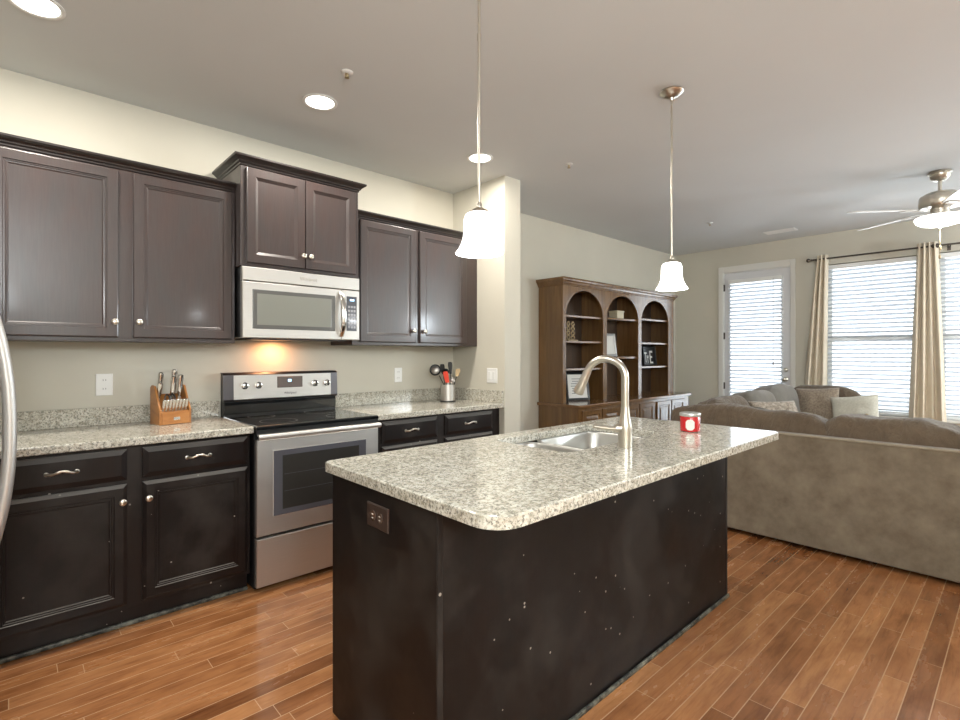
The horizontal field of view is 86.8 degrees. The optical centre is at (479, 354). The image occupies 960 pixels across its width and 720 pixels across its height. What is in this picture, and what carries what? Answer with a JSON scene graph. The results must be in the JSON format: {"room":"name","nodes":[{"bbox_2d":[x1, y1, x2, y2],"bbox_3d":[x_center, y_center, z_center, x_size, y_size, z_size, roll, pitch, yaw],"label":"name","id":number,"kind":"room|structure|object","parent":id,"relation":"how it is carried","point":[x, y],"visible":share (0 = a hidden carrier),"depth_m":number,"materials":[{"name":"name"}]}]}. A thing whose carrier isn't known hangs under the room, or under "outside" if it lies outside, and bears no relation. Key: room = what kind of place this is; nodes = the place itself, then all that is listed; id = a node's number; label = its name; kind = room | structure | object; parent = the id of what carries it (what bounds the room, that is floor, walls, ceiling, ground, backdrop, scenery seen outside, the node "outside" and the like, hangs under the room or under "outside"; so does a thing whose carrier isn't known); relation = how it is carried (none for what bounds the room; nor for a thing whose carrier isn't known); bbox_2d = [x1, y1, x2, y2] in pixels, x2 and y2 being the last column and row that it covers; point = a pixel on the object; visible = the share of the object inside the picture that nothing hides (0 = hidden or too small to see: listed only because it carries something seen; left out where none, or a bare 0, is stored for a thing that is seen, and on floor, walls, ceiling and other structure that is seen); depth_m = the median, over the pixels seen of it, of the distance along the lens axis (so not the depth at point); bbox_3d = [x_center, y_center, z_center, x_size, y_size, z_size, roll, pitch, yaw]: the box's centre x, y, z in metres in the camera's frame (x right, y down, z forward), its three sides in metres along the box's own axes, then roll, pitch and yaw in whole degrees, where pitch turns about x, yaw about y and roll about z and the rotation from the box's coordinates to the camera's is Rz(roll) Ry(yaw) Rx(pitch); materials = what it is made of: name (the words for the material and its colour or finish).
{"room":"kitchen","nodes":[
{"label":"kitchen","id":0,"kind":"room"},
{"bbox_2d":[0,68,674,430],"bbox_3d":[-0.112,-0.065,4.748,8.204,2.743,0.120,0,0,-43],"label":"wall","id":1,"kind":"structure","parent":0,"point":[47,375],"depth_m":3.22,"materials":[{"name":"paint"}]},
{"bbox_2d":[96,374,112,395],"bbox_3d":[-2.093,0.170,2.826,0.078,0.122,0.008,0,0,-43],"label":"wall outlet","id":2,"kind":"object","parent":1,"relation":"attached to","point":[104,382],"visible":1,"depth_m":2.82,"materials":[{"name":"white plastic"}]},
{"bbox_2d":[101,378,107,382],"bbox_3d":[-2.091,0.146,2.825,0.032,0.028,0.003,0,0,-43],"label":"receptacle","id":3,"kind":"object","parent":2,"relation":"attached to","point":[103,380],"depth_m":2.82,"materials":[{"name":"white plastic"}]},
{"bbox_2d":[0,401,218,432],"bbox_3d":[-2.124,0.344,2.789,1.270,0.098,0.020,0,0,-43],"label":"backsplash","id":4,"kind":"structure","parent":1,"relation":"attached to","point":[64,418],"depth_m":2.78,"materials":[{"name":"stone"}]},
{"bbox_2d":[0,132,235,343],"bbox_3d":[-1.944,-0.534,2.719,1.100,0.938,0.368,0,0,-43],"label":"upper cabinet","id":5,"kind":"object","parent":1,"relation":"attached to","point":[95,247],"visible":1,"depth_m":2.57,"materials":[{"name":"brown wood"}]},
{"bbox_2d":[212,151,366,278],"bbox_3d":[-1.228,-0.833,3.319,0.841,0.635,0.458,0,0,-43],"label":"upper cabinet","id":6,"kind":"object","parent":1,"relation":"attached to","point":[288,217],"visible":0.95,"depth_m":3.13,"materials":[{"name":"brown wood"}]},
{"bbox_2d":[235,266,358,341],"bbox_3d":[-1.218,-0.300,3.316,0.755,0.426,0.477,0,0,-43],"label":"microwave","id":7,"kind":"object","parent":6,"relation":"attached to","point":[271,304],"visible":1,"depth_m":3.13,"materials":[{"name":"silver metal"}]},
{"bbox_2d":[335,388,440,406],"bbox_3d":[-0.665,0.344,4.140,1.169,0.098,0.020,0,0,-43],"label":"backsplash","id":8,"kind":"structure","parent":1,"relation":"attached to","point":[378,397],"depth_m":4.05,"materials":[{"name":"stone"}]},
{"bbox_2d":[394,368,401,381],"bbox_3d":[-0.668,0.170,4.145,0.072,0.118,0.008,0,0,-43],"label":"wall outlet","id":9,"kind":"object","parent":1,"relation":"attached to","point":[397,371],"visible":1,"depth_m":4.14,"materials":[{"name":"white plastic"}]},
{"bbox_2d":[331,209,476,346],"bbox_3d":[-0.548,-0.534,4.010,1.173,0.938,0.368,0,0,-43],"label":"upper cabinet","id":10,"kind":"object","parent":1,"relation":"attached to","point":[415,290],"visible":0.94,"depth_m":3.83,"materials":[{"name":"brown wood"}]},
{"bbox_2d":[0,0,959,255],"bbox_3d":[2.129,-1.486,2.325,8.204,0.100,6.720,0,0,-43],"label":"ceiling","id":11,"kind":"structure","parent":0,"point":[803,115],"depth_m":2.77,"materials":[{"name":"paint"}]},
{"bbox_2d":[8,0,65,19],"bbox_3d":[-1.821,-1.432,2.080,0.192,0.006,0.192,0,0,-43],"label":"recessed light","id":12,"kind":"object","parent":11,"relation":"in","point":[44,9],"visible":1,"depth_m":2.10,"materials":[{"name":"white glass"}]},
{"bbox_2d":[302,94,336,110],"bbox_3d":[-0.911,-1.432,2.889,0.192,0.006,0.192,0,0,-43],"label":"recessed light","id":13,"kind":"object","parent":11,"relation":"in","point":[321,102],"visible":1,"depth_m":2.88,"materials":[{"name":"white glass"}]},
{"bbox_2d":[341,69,352,78],"bbox_3d":[-0.677,-1.421,2.581,0.060,0.030,0.060,0,0,-43],"label":"sprinkler head","id":14,"kind":"object","parent":11,"relation":"attached to","point":[346,72],"visible":1,"depth_m":2.57},
{"bbox_2d":[455,0,502,257],"bbox_3d":[-0.003,-0.895,1.797,0.169,1.081,0.169,0,0,-43],"label":"pendant light","id":15,"kind":"object","parent":11,"relation":"hanging from","point":[479,240],"visible":1,"depth_m":1.77,"materials":[{"name":"white glass"}]},
{"bbox_2d":[467,153,492,162],"bbox_3d":[0.000,-1.432,3.712,0.192,0.006,0.192,0,0,-43],"label":"recessed light","id":16,"kind":"object","parent":11,"relation":"in","point":[485,158],"visible":0.93,"depth_m":3.71,"materials":[{"name":"white glass"}]},
{"bbox_2d":[656,86,687,290],"bbox_3d":[1.049,-0.895,2.776,0.169,1.081,0.169,0,0,-43],"label":"pendant light","id":17,"kind":"object","parent":11,"relation":"hanging from","point":[671,270],"visible":1,"depth_m":2.75,"materials":[{"name":"white glass"}]},
{"bbox_2d":[763,227,797,234],"bbox_3d":[3.498,-1.430,5.908,0.160,0.010,0.320,0,0,-43],"label":"ceiling vent","id":18,"kind":"object","parent":11,"relation":"in","point":[792,228],"visible":1,"depth_m":5.89,"materials":[{"name":"white plastic"}]},
{"bbox_2d":[847,169,959,258],"bbox_3d":[3.665,-1.091,3.980,1.288,0.688,1.261,0,0,-43],"label":"ceiling fan","id":19,"kind":"object","parent":11,"relation":"hanging from","point":[939,203],"visible":1,"depth_m":3.95,"materials":[{"name":"silver metal"}]},
{"bbox_2d":[0,527,959,719],"bbox_3d":[2.129,1.347,2.325,8.204,0.080,6.720,0,0,-43],"label":"floor","id":20,"kind":"structure","parent":0,"point":[801,632],"depth_m":2.19,"materials":[{"name":"brown wood"}]},
{"bbox_2d":[0,316,16,542],"bbox_3d":[-1.639,0.417,1.163,0.854,1.740,0.910,0,0,-43],"label":"refrigerator","id":21,"kind":"object","parent":20,"relation":"on","point":[7,380],"visible":1,"depth_m":1.40,"materials":[{"name":"silver metal"}]},
{"bbox_2d":[0,434,249,663],"bbox_3d":[-1.913,0.869,2.559,1.266,0.876,0.645,0,0,-43],"label":"base cabinet","id":22,"kind":"object","parent":20,"relation":"on","point":[95,542],"visible":1,"depth_m":2.38,"materials":[{"name":"brown wood"}]},
{"bbox_2d":[0,401,253,458],"bbox_3d":[-1.912,0.363,2.560,1.270,0.136,0.644,0,0,-43],"label":"countertop","id":23,"kind":"structure","parent":22,"relation":"on","point":[45,432],"depth_m":2.64,"materials":[{"name":"stone"}]},
{"bbox_2d":[150,384,190,425],"bbox_3d":[-1.760,0.284,2.890,0.139,0.218,0.164,0,0,38],"label":"knife block","id":24,"kind":"object","parent":23,"relation":"on","point":[159,417],"visible":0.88,"depth_m":2.85,"materials":[{"name":"brown wood"}]},
{"bbox_2d":[157,382,162,400],"bbox_3d":[-1.801,0.215,2.851,0.029,0.117,0.040,0,0,-43],"label":"knife","id":25,"kind":"object","parent":24,"relation":"in","point":[160,384],"visible":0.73,"depth_m":2.84,"materials":[{"name":"silver metal"}]},
{"bbox_2d":[158,372,163,388],"bbox_3d":[-1.813,0.182,2.878,0.033,0.160,0.032,0,0,-43],"label":"knife","id":26,"kind":"object","parent":24,"relation":"in","point":[160,374],"visible":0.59,"depth_m":2.87,"materials":[{"name":"silver metal"}]},
{"bbox_2d":[162,400,165,410],"bbox_3d":[-1.748,0.286,2.806,0.018,0.070,0.037,0,0,-43],"label":"knife","id":27,"kind":"object","parent":24,"relation":"in","point":[164,401],"visible":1,"depth_m":2.80,"materials":[{"name":"silver metal"}]},
{"bbox_2d":[165,400,169,410],"bbox_3d":[-1.738,0.286,2.820,0.018,0.070,0.037,0,0,-43],"label":"knife","id":28,"kind":"object","parent":24,"relation":"in","point":[167,401],"visible":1,"depth_m":2.81,"materials":[{"name":"silver metal"}]},
{"bbox_2d":[164,394,175,402],"bbox_3d":[-1.767,0.266,2.886,0.059,0.083,0.050,0,0,-43],"label":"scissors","id":29,"kind":"object","parent":24,"relation":"in","point":[169,396],"visible":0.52,"depth_m":2.87,"materials":[{"name":"black plastic"}]},
{"bbox_2d":[169,399,172,410],"bbox_3d":[-1.728,0.286,2.833,0.018,0.070,0.037,0,0,-43],"label":"knife","id":30,"kind":"object","parent":24,"relation":"in","point":[171,400],"visible":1,"depth_m":2.83,"materials":[{"name":"silver metal"}]},
{"bbox_2d":[170,376,176,399],"bbox_3d":[-1.754,0.209,2.902,0.033,0.170,0.044,0,0,-43],"label":"knife","id":31,"kind":"object","parent":24,"relation":"in","point":[173,378],"visible":0.88,"depth_m":2.89,"materials":[{"name":"silver metal"}]},
{"bbox_2d":[172,399,175,409],"bbox_3d":[-1.717,0.286,2.846,0.018,0.070,0.037,0,0,-43],"label":"knife","id":32,"kind":"object","parent":24,"relation":"in","point":[174,400],"visible":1,"depth_m":2.84,"materials":[{"name":"silver metal"}]},
{"bbox_2d":[171,369,177,392],"bbox_3d":[-1.769,0.176,2.935,0.034,0.178,0.031,0,0,-43],"label":"knife","id":33,"kind":"object","parent":24,"relation":"in","point":[174,372],"visible":0.47,"depth_m":2.92,"materials":[{"name":"silver metal"}]},
{"bbox_2d":[175,399,178,409],"bbox_3d":[-1.707,0.286,2.859,0.018,0.070,0.037,0,0,-43],"label":"knife","id":34,"kind":"object","parent":24,"relation":"in","point":[177,400],"visible":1,"depth_m":2.85,"materials":[{"name":"silver metal"}]},
{"bbox_2d":[177,374,183,398],"bbox_3d":[-1.736,0.197,2.939,0.032,0.160,0.035,0,0,-43],"label":"knife","id":35,"kind":"object","parent":24,"relation":"in","point":[180,377],"visible":0.94,"depth_m":2.93,"materials":[{"name":"silver metal"}]},
{"bbox_2d":[178,399,182,409],"bbox_3d":[-1.697,0.286,2.872,0.018,0.070,0.037,0,0,-43],"label":"knife","id":36,"kind":"object","parent":24,"relation":"in","point":[180,400],"visible":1,"depth_m":2.87,"materials":[{"name":"silver metal"}]},
{"bbox_2d":[221,370,381,588],"bbox_3d":[-1.135,0.702,3.222,0.767,1.170,0.686,0,0,-43],"label":"range","id":37,"kind":"object","parent":20,"relation":"on","point":[294,417],"visible":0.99,"depth_m":2.96,"materials":[{"name":"silver metal"}]},
{"bbox_2d":[223,408,377,430],"bbox_3d":[-1.131,0.403,3.217,0.757,0.021,0.593,0,0,-43],"label":"cooktop","id":38,"kind":"object","parent":37,"relation":"in","point":[290,419],"depth_m":3.14,"materials":[{"name":"black glass"}]},
{"bbox_2d":[378,408,498,452],"bbox_3d":[-0.452,0.869,3.911,1.163,0.876,0.645,0,0,-43],"label":"base cabinet","id":39,"kind":"object","parent":20,"relation":"on","point":[410,432],"visible":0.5,"depth_m":3.65,"materials":[{"name":"brown wood"}]},
{"bbox_2d":[335,387,503,420],"bbox_3d":[-0.452,0.363,3.911,1.170,0.136,0.644,0,0,-43],"label":"countertop","id":40,"kind":"structure","parent":39,"relation":"on","point":[395,404],"depth_m":3.96,"materials":[{"name":"stone"}]},
{"bbox_2d":[440,384,455,401],"bbox_3d":[-0.266,0.322,4.204,0.132,0.142,0.132,0,0,-43],"label":"utensil crock","id":41,"kind":"object","parent":40,"relation":"on","point":[447,391],"visible":0.99,"depth_m":4.15,"materials":[{"name":"silver metal"}]},
{"bbox_2d":[430,364,443,384],"bbox_3d":[-0.330,0.224,4.206,0.176,0.281,0.029,0,0,-4],"label":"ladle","id":42,"kind":"object","parent":41,"relation":"in","point":[435,369],"visible":0.99,"depth_m":4.20,"materials":[{"name":"metal"}]},
{"bbox_2d":[440,364,444,384],"bbox_3d":[-0.302,0.223,4.232,0.060,0.280,0.023,0,0,20],"label":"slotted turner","id":43,"kind":"object","parent":41,"relation":"in","point":[442,366],"visible":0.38,"depth_m":4.23,"materials":[{"name":"black plastic"}]},
{"bbox_2d":[443,371,448,384],"bbox_3d":[-0.270,0.252,4.158,0.069,0.223,0.030,0,0,-16],"label":"spatula","id":44,"kind":"object","parent":41,"relation":"in","point":[445,373],"visible":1,"depth_m":4.15,"materials":[{"name":"red plastic"}]},
{"bbox_2d":[448,362,451,384],"bbox_3d":[-0.249,0.213,4.231,0.036,0.298,0.013,0,0,0],"label":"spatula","id":45,"kind":"object","parent":41,"relation":"in","point":[449,363],"visible":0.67,"depth_m":4.23,"materials":[{"name":"black plastic"}]},
{"bbox_2d":[454,369,459,384],"bbox_3d":[-0.206,0.242,4.204,0.086,0.243,0.015,0,0,0],"label":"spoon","id":46,"kind":"object","parent":41,"relation":"in","point":[457,371],"visible":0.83,"depth_m":4.20,"materials":[{"name":"beige wood"}]},
{"bbox_2d":[333,431,729,719],"bbox_3d":[0.388,0.868,2.308,1.982,0.878,0.682,0,0,-43],"label":"base cabinet","id":47,"kind":"object","parent":20,"relation":"on","point":[436,616],"visible":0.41,"depth_m":1.72,"materials":[{"name":"black wood"}]},
{"bbox_2d":[367,501,388,533],"bbox_3d":[-0.327,0.519,1.616,0.009,0.076,0.125,0,0,-43],"label":"wall outlet","id":48,"kind":"object","parent":47,"relation":"attached to","point":[377,515],"visible":1,"depth_m":1.61,"materials":[{"name":"brown plastic"}]},
{"bbox_2d":[370,510,375,520],"bbox_3d":[-0.344,0.519,1.630,0.003,0.034,0.029,0,0,-43],"label":"receptacle","id":49,"kind":"object","parent":48,"relation":"attached to","point":[372,512],"depth_m":1.63,"materials":[{"name":"brown plastic"}]},
{"bbox_2d":[377,513,382,523],"bbox_3d":[-0.316,0.519,1.599,0.003,0.034,0.029,0,0,-43],"label":"receptacle","id":50,"kind":"object","parent":48,"relation":"attached to","point":[379,515],"depth_m":1.60,"materials":[{"name":"brown plastic"}]},
{"bbox_2d":[325,416,778,529],"bbox_3d":[0.472,0.410,2.216,2.021,0.034,0.910,0,0,-43],"label":"countertop","id":51,"kind":"structure","parent":47,"relation":"on","point":[495,482],"depth_m":1.76,"materials":[{"name":"stone"}]},
{"bbox_2d":[516,431,639,451],"bbox_3d":[0.487,0.523,2.434,0.774,0.189,0.432,0,0,-43],"label":"sink","id":52,"kind":"object","parent":51,"relation":"in","point":[579,441],"visible":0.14,"depth_m":2.71,"materials":[{"name":"silver metal"}]},
{"bbox_2d":[573,355,631,447],"bbox_3d":[0.507,0.199,2.180,0.268,0.388,0.133,0,0,37],"label":"faucet","id":53,"kind":"object","parent":51,"relation":"on","point":[624,428],"visible":1,"depth_m":2.14,"materials":[{"name":"silver metal"}]},
{"bbox_2d":[679,411,700,431],"bbox_3d":[1.071,0.345,2.587,0.102,0.096,0.102,0,0,-43],"label":"candle jar","id":54,"kind":"object","parent":51,"relation":"on","point":[689,421],"visible":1,"depth_m":2.54,"materials":[{"name":"red glass"}]},
{"bbox_2d":[680,416,699,431],"bbox_3d":[1.071,0.353,2.586,0.098,0.078,0.097,0,0,-43],"label":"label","id":55,"kind":"object","parent":54,"relation":"on","point":[687,423],"depth_m":2.55,"materials":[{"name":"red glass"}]},
{"bbox_2d":[536,276,690,427],"bbox_3d":[1.664,0.266,5.926,2.428,2.083,0.554,0,0,-43],"label":"bookcase","id":56,"kind":"object","parent":20,"relation":"on","point":[648,320],"visible":0.65,"depth_m":5.72,"materials":[{"name":"brown wood"}]},
{"bbox_2d":[566,321,577,340],"bbox_3d":[0.945,-0.243,5.303,0.160,0.207,0.080,0,0,-43],"label":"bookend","id":57,"kind":"object","parent":56,"relation":"on","point":[567,322],"visible":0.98,"depth_m":5.29,"materials":[{"name":"beige wood"}]},
{"bbox_2d":[566,372,589,399],"bbox_3d":[1.055,0.347,5.496,0.280,0.298,0.068,0,0,-21],"label":"picture frame","id":58,"kind":"object","parent":56,"relation":"on","point":[572,378],"visible":0.56,"depth_m":5.48,"materials":[{"name":"black plastic"}]},
{"bbox_2d":[607,333,616,355],"bbox_3d":[1.519,-0.109,5.958,0.220,0.270,0.054,0,0,-35],"label":"picture frame","id":59,"kind":"object","parent":56,"relation":"on","point":[611,341],"visible":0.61,"depth_m":5.98,"materials":[{"name":"silver metal"}]},
{"bbox_2d":[607,336,614,353],"bbox_3d":[1.517,-0.109,5.961,0.170,0.218,0.034,0,0,-35],"label":"picture","id":60,"kind":"object","parent":59,"relation":"attached to","point":[610,339],"depth_m":5.98,"materials":[{"name":"white paper"}]},
{"bbox_2d":[609,310,623,318],"bbox_3d":[1.599,-0.460,5.943,0.150,0.090,0.120,0,0,-43],"label":"open box","id":61,"kind":"object","parent":56,"relation":"on","point":[614,314],"visible":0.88,"depth_m":5.89,"materials":[{"name":"beige cardboard"}]},
{"bbox_2d":[642,346,656,365],"bbox_3d":[2.198,0.020,6.577,0.320,0.250,0.043,0,0,-43],"label":"picture frame","id":62,"kind":"object","parent":56,"relation":"on","point":[648,352],"visible":1,"depth_m":6.58,"materials":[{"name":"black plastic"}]},
{"bbox_2d":[644,351,652,362],"bbox_3d":[2.183,0.038,6.564,0.210,0.164,0.018,0,0,-43],"label":"artwork","id":63,"kind":"object","parent":62,"relation":"attached to","point":[648,355],"depth_m":6.56,"materials":[{"name":"white paper"}]},
{"bbox_2d":[668,384,959,582],"bbox_3d":[3.512,0.792,4.034,2.926,0.960,2.850,0,0,-43],"label":"sectional sofa","id":64,"kind":"object","parent":20,"relation":"on","point":[881,490],"visible":0.87,"depth_m":3.21,"materials":[{"name":"brown fabric"}]},
{"bbox_2d":[698,395,749,405],"bbox_3d":[2.128,0.632,4.425,0.806,0.540,0.349,0,0,-43],"label":"cushion","id":65,"kind":"object","parent":64,"relation":"on","point":[736,399],"depth_m":4.35,"materials":[{"name":"brown fabric"}]},
{"bbox_2d":[670,403,827,435],"bbox_3d":[2.029,0.597,3.841,0.346,0.450,1.112,0,0,-43],"label":"cushion","id":66,"kind":"object","parent":64,"relation":"on","point":[719,414],"depth_m":3.66,"materials":[{"name":"brown fabric"}]},
{"bbox_2d":[731,390,775,402],"bbox_3d":[2.650,0.612,4.905,0.676,0.538,0.356,0,0,-43],"label":"cushion","id":67,"kind":"object","parent":64,"relation":"on","point":[751,395],"depth_m":4.78,"materials":[{"name":"grey fabric"}]},
{"bbox_2d":[748,401,797,411],"bbox_3d":[2.652,0.587,4.526,0.461,0.329,0.210,0,0,-8],"label":"throw pillow","id":68,"kind":"object","parent":64,"relation":"on","point":[782,405],"visible":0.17,"depth_m":4.52,"materials":[{"name":"beige fabric"}]},
{"bbox_2d":[754,384,800,411],"bbox_3d":[3.131,0.577,5.354,0.808,0.531,0.357,0,0,-43],"label":"cushion","id":69,"kind":"object","parent":64,"relation":"on","point":[781,392],"depth_m":5.23,"materials":[{"name":"grey fabric"}]},
{"bbox_2d":[796,388,838,419],"bbox_3d":[3.566,0.552,5.365,0.202,0.410,0.427,0,0,-43],"label":"throw pillow","id":70,"kind":"object","parent":64,"relation":"on","point":[813,401],"visible":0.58,"depth_m":5.31,"materials":[{"name":"brown fabric"}]},
{"bbox_2d":[794,385,860,396],"bbox_3d":[3.738,0.597,5.532,0.316,0.517,0.742,0,0,-43],"label":"cushion","id":71,"kind":"object","parent":64,"relation":"on","point":[843,391],"depth_m":5.36,"materials":[{"name":"brown fabric"}]},
{"bbox_2d":[831,394,878,417],"bbox_3d":[3.704,0.592,5.009,0.204,0.412,0.441,0,0,-43],"label":"throw pillow","id":72,"kind":"object","parent":64,"relation":"on","point":[867,405],"visible":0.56,"depth_m":4.97,"materials":[{"name":"beige fabric"}]},
{"bbox_2d":[825,414,959,448],"bbox_3d":[2.601,0.609,3.208,0.339,0.443,0.729,0,0,-43],"label":"cushion","id":73,"kind":"object","parent":64,"relation":"on","point":[925,432],"depth_m":3.08,"materials":[{"name":"brown fabric"}]},
{"bbox_2d":[453,175,519,433],"bbox_3d":[0.046,-0.065,4.371,0.185,2.743,0.646,0,0,-43],"label":"wall partition","id":74,"kind":"structure","parent":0,"point":[498,278],"depth_m":4.17,"materials":[{"name":"paint"}]},
{"bbox_2d":[487,368,496,382],"bbox_3d":[0.097,0.176,4.171,0.010,0.122,0.120,0,0,-43],"label":"light switch","id":75,"kind":"object","parent":74,"relation":"attached to","point":[491,372],"visible":1,"depth_m":4.17,"materials":[{"name":"white plastic"}]},
{"bbox_2d":[728,275,782,395],"bbox_3d":[3.563,0.009,6.586,0.071,1.995,0.641,0,0,-43],"label":"door blind","id":76,"kind":"object","parent":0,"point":[769,279],"visible":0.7,"depth_m":6.58,"materials":[{"name":"white plastic"}]},
{"bbox_2d":[675,221,959,425],"bbox_3d":[5.103,-0.065,5.063,0.120,2.743,6.500,0,0,-43],"label":"wall","id":77,"kind":"structure","parent":0,"point":[696,307],"depth_m":6.52,"materials":[{"name":"paint"}]},
{"bbox_2d":[718,259,794,396],"bbox_3d":[3.609,0.063,6.630,0.164,2.488,0.926,0,0,-43],"label":"door","id":78,"kind":"structure","parent":77,"relation":"in","point":[786,268],"depth_m":6.58,"materials":[{"name":"white wood"}]},
{"bbox_2d":[828,270,911,417],"bbox_3d":[4.434,-0.177,5.745,0.155,1.769,0.860,0,0,-43],"label":"window","id":79,"kind":"structure","parent":77,"relation":"in","point":[910,337],"depth_m":6.05,"materials":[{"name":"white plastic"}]},
{"bbox_2d":[827,256,916,416],"bbox_3d":[4.432,-0.189,5.744,0.056,1.728,0.836,0,0,-43],"label":"window blind","id":80,"kind":"object","parent":79,"relation":"attached to","point":[912,259],"visible":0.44,"depth_m":5.71,"materials":[{"name":"white plastic"}]},
{"bbox_2d":[806,244,933,262],"bbox_3d":[4.351,-1.110,5.699,0.117,0.074,1.175,0,0,-43],"label":"curtain rod","id":81,"kind":"object","parent":77,"relation":"attached to","point":[932,245],"visible":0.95,"depth_m":5.66,"materials":[{"name":"brown metal"}]},
{"bbox_2d":[805,254,828,384],"bbox_3d":[3.973,0.059,6.057,0.093,2.455,0.307,0,0,-43],"label":"curtain","id":82,"kind":"object","parent":81,"relation":"hanging from","point":[816,365],"visible":0.56,"depth_m":6.01,"materials":[{"name":"beige fabric"}]},
{"bbox_2d":[909,241,946,421],"bbox_3d":[4.675,0.059,5.301,0.097,2.455,0.342,0,0,-43],"label":"curtain","id":83,"kind":"object","parent":81,"relation":"hanging from","point":[927,399],"visible":0.79,"depth_m":5.30,"materials":[{"name":"beige fabric"}]},
{"bbox_2d":[936,242,959,250],"bbox_3d":[5.083,-1.110,4.909,0.117,0.074,1.020,0,0,-43],"label":"curtain rod","id":84,"kind":"object","parent":77,"relation":"attached to","point":[937,244],"visible":0.82,"depth_m":5.21,"materials":[{"name":"brown metal"}]},
{"bbox_2d":[940,258,959,423],"bbox_3d":[5.113,-0.177,5.011,0.155,1.769,0.860,0,0,-43],"label":"window","id":85,"kind":"structure","parent":77,"relation":"in","point":[941,281],"depth_m":5.32,"materials":[{"name":"white plastic"}]},
{"bbox_2d":[940,251,959,419],"bbox_3d":[5.111,-0.189,5.010,0.056,1.728,0.836,0,0,-43],"label":"window blind","id":86,"kind":"object","parent":85,"relation":"attached to","point":[950,255],"visible":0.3,"depth_m":5.25,"materials":[{"name":"white plastic"}]},
{"label":"outside","id":87,"kind":"structure","parent":0,"visible":0},
{"bbox_2d":[732,389,959,415],"bbox_3d":[10.075,1.457,10.004,13.870,0.100,22.000,0,0,-43],"label":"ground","id":88,"kind":"structure","parent":87,"point":[879,398],"depth_m":14.47,"materials":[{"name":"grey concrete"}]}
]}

